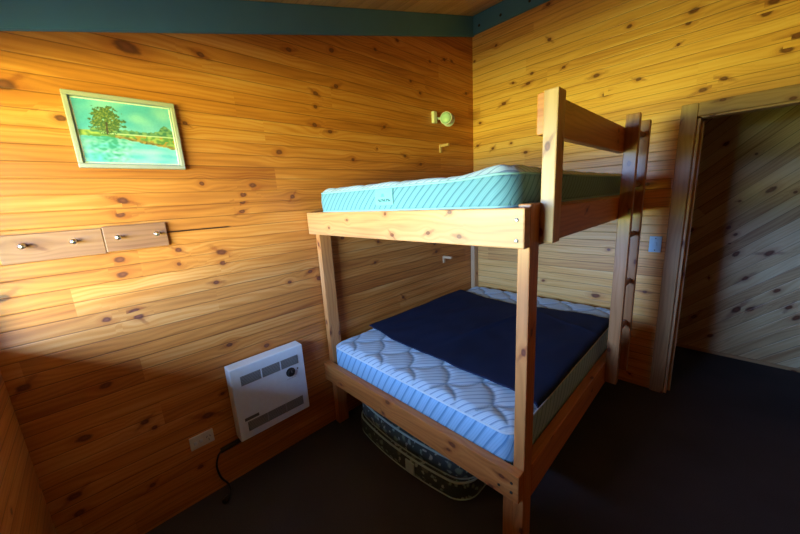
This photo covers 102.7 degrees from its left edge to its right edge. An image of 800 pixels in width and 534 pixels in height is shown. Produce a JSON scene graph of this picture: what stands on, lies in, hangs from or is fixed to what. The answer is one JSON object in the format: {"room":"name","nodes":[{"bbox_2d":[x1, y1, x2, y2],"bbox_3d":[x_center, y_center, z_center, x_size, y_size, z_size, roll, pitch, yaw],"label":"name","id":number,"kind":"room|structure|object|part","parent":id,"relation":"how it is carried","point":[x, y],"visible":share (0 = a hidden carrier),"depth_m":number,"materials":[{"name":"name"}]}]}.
{"room":"dormitory","nodes":[
{"label":"dormitory","id":0,"kind":"room"},
{"bbox_2d":[0,371,56,533],"bbox_3d":[-0.405,0.460,-0.021,0.100,2.345,3.400,-15,16,-43],"label":"wall","id":1,"kind":"structure","parent":0,"point":[23,506],"depth_m":1.16,"materials":[{"name":"brown wood"}]},
{"bbox_2d":[0,31,473,533],"bbox_3d":[-0.439,-0.485,2.281,3.320,3.245,0.100,-15,16,-43],"label":"wall","id":2,"kind":"structure","parent":0,"point":[111,362],"depth_m":1.67,"materials":[{"name":"brown wood"}]},
{"bbox_2d":[0,222,168,264],"bbox_3d":[-1.307,-0.109,1.364,0.527,0.116,0.058,-15,16,-43],"label":"coat rack","id":3,"kind":"object","parent":2,"relation":"attached to","point":[34,247],"visible":1,"depth_m":1.34,"materials":[{"name":"brown wood"}]},
{"bbox_3d":[-1.443,-0.079,1.220,0.022,0.022,0.039,-15,16,-43],"label":"knob","id":4,"kind":"part","parent":3,"relation":"part of","materials":[{"name":"metal"}]},
{"bbox_3d":[-1.343,-0.105,1.315,0.022,0.022,0.039,-15,16,-43],"label":"knob","id":5,"kind":"part","parent":3,"relation":"part of","materials":[{"name":"metal"}]},
{"bbox_2d":[59,88,185,169],"bbox_3d":[-1.200,-0.591,1.418,0.377,0.298,0.027,-15,16,-43],"label":"framed picture","id":6,"kind":"object","parent":2,"relation":"attached to","point":[114,132],"visible":1,"depth_m":1.40,"materials":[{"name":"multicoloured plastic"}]},
{"bbox_2d":[189,428,214,450],"bbox_3d":[-1.094,0.955,1.769,0.115,0.075,0.016,-15,16,-43],"label":"power outlet","id":7,"kind":"object","parent":2,"relation":"attached to","point":[205,437],"visible":1,"depth_m":1.76,"materials":[{"name":"white plastic"}]},
{"bbox_2d":[0,0,473,36],"bbox_3d":[-0.458,-1.555,2.009,3.320,1.038,0.025,-15,16,-43],"label":"trim","id":8,"kind":"structure","parent":2,"relation":"attached to","point":[120,16],"depth_m":1.59,"materials":[{"name":"teal paint"}]},
{"bbox_2d":[216,341,309,503],"bbox_3d":[-0.829,0.898,1.929,0.587,0.732,0.146,-15,16,-43],"label":"heater","id":9,"kind":"object","parent":2,"relation":"attached to","point":[269,387],"visible":1,"depth_m":1.90,"materials":[{"name":"white metal"}]},
{"bbox_3d":[-0.998,1.174,1.813,0.050,0.251,0.087,-15,16,-43],"label":"power cord","id":10,"kind":"part","parent":9,"relation":"part of","materials":[{"name":"black plastic"}]},
{"bbox_2d":[240,355,297,385],"bbox_3d":[-0.770,0.613,1.909,0.344,0.058,0.001,-15,16,-43],"label":"grille","id":11,"kind":"object","parent":9,"relation":"attached to","point":[251,377],"depth_m":1.90,"materials":[{"name":"grey metal"}]},
{"bbox_2d":[248,395,303,430],"bbox_3d":[-0.754,0.894,1.969,0.344,0.060,0.001,-15,16,-43],"label":"grille","id":12,"kind":"object","parent":9,"relation":"attached to","point":[288,406],"depth_m":1.96,"materials":[{"name":"white metal"}]},
{"bbox_2d":[431,111,454,126],"bbox_3d":[0.395,-1.308,2.817,0.207,0.113,0.137,-15,16,-43],"label":"reading lamp","id":13,"kind":"object","parent":2,"relation":"attached to","point":[446,118],"visible":1,"depth_m":2.79,"materials":[{"name":"white plastic"}]},
{"bbox_3d":[0.300,-1.307,2.795,0.043,0.095,0.030,-15,16,-43],"label":"wall plate","id":14,"kind":"part","parent":13,"relation":"part of","materials":[{"name":"white plastic"}]},
{"bbox_3d":[0.422,-1.315,2.844,0.112,0.112,0.110,2,13,24],"label":"lamp shade","id":15,"kind":"part","parent":13,"relation":"part of","materials":[{"name":"white ceramic"}]},
{"bbox_2d":[439,143,449,152],"bbox_3d":[0.402,-1.073,2.882,0.030,0.070,0.100,-15,16,-43],"label":"hook","id":16,"kind":"object","parent":2,"relation":"attached to","point":[445,144],"visible":1,"depth_m":2.88,"materials":[{"name":"brown wood"}]},
{"bbox_2d":[443,255,451,262],"bbox_3d":[0.460,-0.072,3.094,0.030,0.070,0.100,-15,16,-43],"label":"hook","id":17,"kind":"object","parent":2,"relation":"attached to","point":[444,256],"visible":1,"depth_m":3.09,"materials":[{"name":"silver wood"}]},
{"bbox_2d":[245,0,502,15],"bbox_3d":[0.716,-1.500,0.791,3.520,1.074,3.600,-15,16,-43],"label":"ceiling","id":18,"kind":"structure","parent":0,"point":[450,7],"depth_m":2.37,"materials":[{"name":"brown wood"}]},
{"bbox_2d":[145,346,799,533],"bbox_3d":[1.248,1.243,1.740,4.550,0.100,3.600,-15,16,-43],"label":"floor","id":19,"kind":"structure","parent":0,"point":[716,452],"depth_m":1.83,"materials":[{"name":"carpet"}]},
{"bbox_2d":[361,402,485,500],"bbox_3d":[0.278,1.023,2.224,0.855,0.237,0.953,-15,16,-43],"label":"mattress","id":20,"kind":"object","parent":19,"relation":"on","point":[417,458],"visible":0.2,"depth_m":1.83,"materials":[{"name":"fabric"}]},
{"bbox_2d":[307,87,651,533],"bbox_3d":[0.648,0.093,2.299,1.954,1.985,1.512,-15,16,-43],"label":"bunk bed","id":21,"kind":"object","parent":19,"relation":"on","point":[527,226],"visible":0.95,"depth_m":1.46,"materials":[{"name":"brown wood"}]},
{"bbox_3d":[-0.475,0.400,2.255,0.085,1.530,0.046,-15,16,-43],"label":"corner post","id":22,"kind":"part","parent":21,"relation":"part of","materials":[{"name":"brown wood"}]},
{"bbox_3d":[-0.077,-0.207,1.576,0.045,0.138,1.438,-15,16,-43],"label":"foot rail","id":23,"kind":"part","parent":21,"relation":"part of","materials":[{"name":"brown wood"}]},
{"bbox_3d":[-0.018,0.811,1.791,0.045,0.129,1.438,-15,16,-43],"label":"foot rail","id":24,"kind":"part","parent":21,"relation":"part of","materials":[{"name":"orange wood"}]},
{"bbox_2d":[321,164,620,211],"bbox_3d":[0.592,-0.512,2.140,1.865,0.152,1.279,-15,16,-43],"label":"mattress","id":25,"kind":"object","parent":21,"relation":"on","point":[497,186],"visible":0.95,"depth_m":1.35,"materials":[{"name":"teal fabric"}]},
{"bbox_2d":[336,286,609,465],"bbox_3d":[0.645,0.530,2.402,1.825,0.209,1.339,-15,16,-43],"label":"mattress","id":26,"kind":"object","parent":21,"relation":"on","point":[480,410],"visible":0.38,"depth_m":1.71,"materials":[{"name":"blue fabric"}]},
{"bbox_2d":[369,289,608,407],"bbox_3d":[0.618,0.423,2.345,1.315,0.046,1.394,-15,16,-43],"label":"blanket","id":27,"kind":"object","parent":26,"relation":"on","point":[475,334],"visible":0.94,"depth_m":2.15,"materials":[{"name":"blue fabric"}]},
{"bbox_3d":[0.816,0.062,3.500,0.075,1.530,0.045,-15,16,-43],"label":"corner post","id":28,"kind":"part","parent":21,"relation":"part of","materials":[{"name":"brown wood"}]},
{"bbox_3d":[0.493,0.539,1.269,0.075,1.556,0.045,-15,16,-43],"label":"corner post","id":29,"kind":"part","parent":21,"relation":"part of","materials":[{"name":"brown wood"}]},
{"bbox_3d":[0.523,-0.335,1.098,0.066,0.500,0.048,-15,16,-43],"label":"guard post","id":30,"kind":"part","parent":21,"relation":"part of","materials":[{"name":"brown wood"}]},
{"bbox_3d":[1.193,0.737,1.994,1.830,0.160,0.045,-15,16,-43],"label":"rail","id":31,"kind":"part","parent":21,"relation":"part of","materials":[{"name":"brown wood"}]},
{"bbox_3d":[1.132,-0.313,1.772,1.830,0.130,0.045,-15,16,-43],"label":"rail","id":32,"kind":"part","parent":21,"relation":"part of","materials":[{"name":"brown wood"}]},
{"bbox_3d":[0.889,-0.628,1.476,1.138,0.135,0.036,-15,16,-43],"label":"guard rail","id":33,"kind":"part","parent":21,"relation":"part of","materials":[{"name":"brown wood"}]},
{"bbox_2d":[472,0,799,389],"bbox_3d":[2.003,-0.612,2.205,0.100,3.245,3.400,-15,16,-43],"label":"wall","id":34,"kind":"structure","parent":0,"point":[613,60],"depth_m":2.43,"materials":[{"name":"brown wood"}]},
{"bbox_2d":[473,0,549,34],"bbox_3d":[1.878,-2.099,1.835,0.030,0.157,3.375,-15,16,-43],"label":"trim","id":35,"kind":"structure","parent":34,"relation":"attached to","point":[505,10],"depth_m":2.82,"materials":[{"name":"teal paint"}]},
{"bbox_2d":[648,236,661,251],"bbox_3d":[1.886,-0.168,2.363,0.016,0.118,0.072,-15,16,-43],"label":"light switch","id":36,"kind":"object","parent":34,"relation":"attached to","point":[655,242],"visible":1,"depth_m":2.36,"materials":[{"name":"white plastic"}]},
{"bbox_2d":[649,103,701,392],"bbox_3d":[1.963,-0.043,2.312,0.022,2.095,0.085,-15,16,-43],"label":"trim","id":37,"kind":"structure","parent":34,"relation":"attached to","point":[689,113],"depth_m":2.27,"materials":[{"name":"brown wood"}]},
{"bbox_2d":[667,121,704,390],"bbox_3d":[2.067,0.004,2.324,0.015,1.985,0.016,-15,16,-43],"label":"trim","id":38,"kind":"structure","parent":34,"relation":"attached to","point":[702,122],"depth_m":2.29,"materials":[{"name":"brown wood"}]},
{"bbox_2d":[698,84,799,119],"bbox_3d":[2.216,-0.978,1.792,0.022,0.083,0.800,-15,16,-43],"label":"trim","id":39,"kind":"structure","parent":34,"relation":"attached to","point":[792,92],"depth_m":1.90,"materials":[{"name":"brown wood"}]},
{"bbox_2d":[676,105,799,368],"bbox_3d":[3.147,-0.305,2.607,0.100,2.350,2.300,-15,16,-43],"label":"wall","id":40,"kind":"structure","parent":0,"point":[741,294],"depth_m":2.73,"materials":[{"name":"brown wood"}]},
{"bbox_2d":[676,343,799,372],"bbox_3d":[3.207,0.845,2.772,0.015,0.028,2.200,-15,16,-43],"label":"baseboard","id":41,"kind":"structure","parent":40,"relation":"attached to","point":[677,344],"depth_m":2.89,"materials":[{"name":"brown wood"}]}
]}

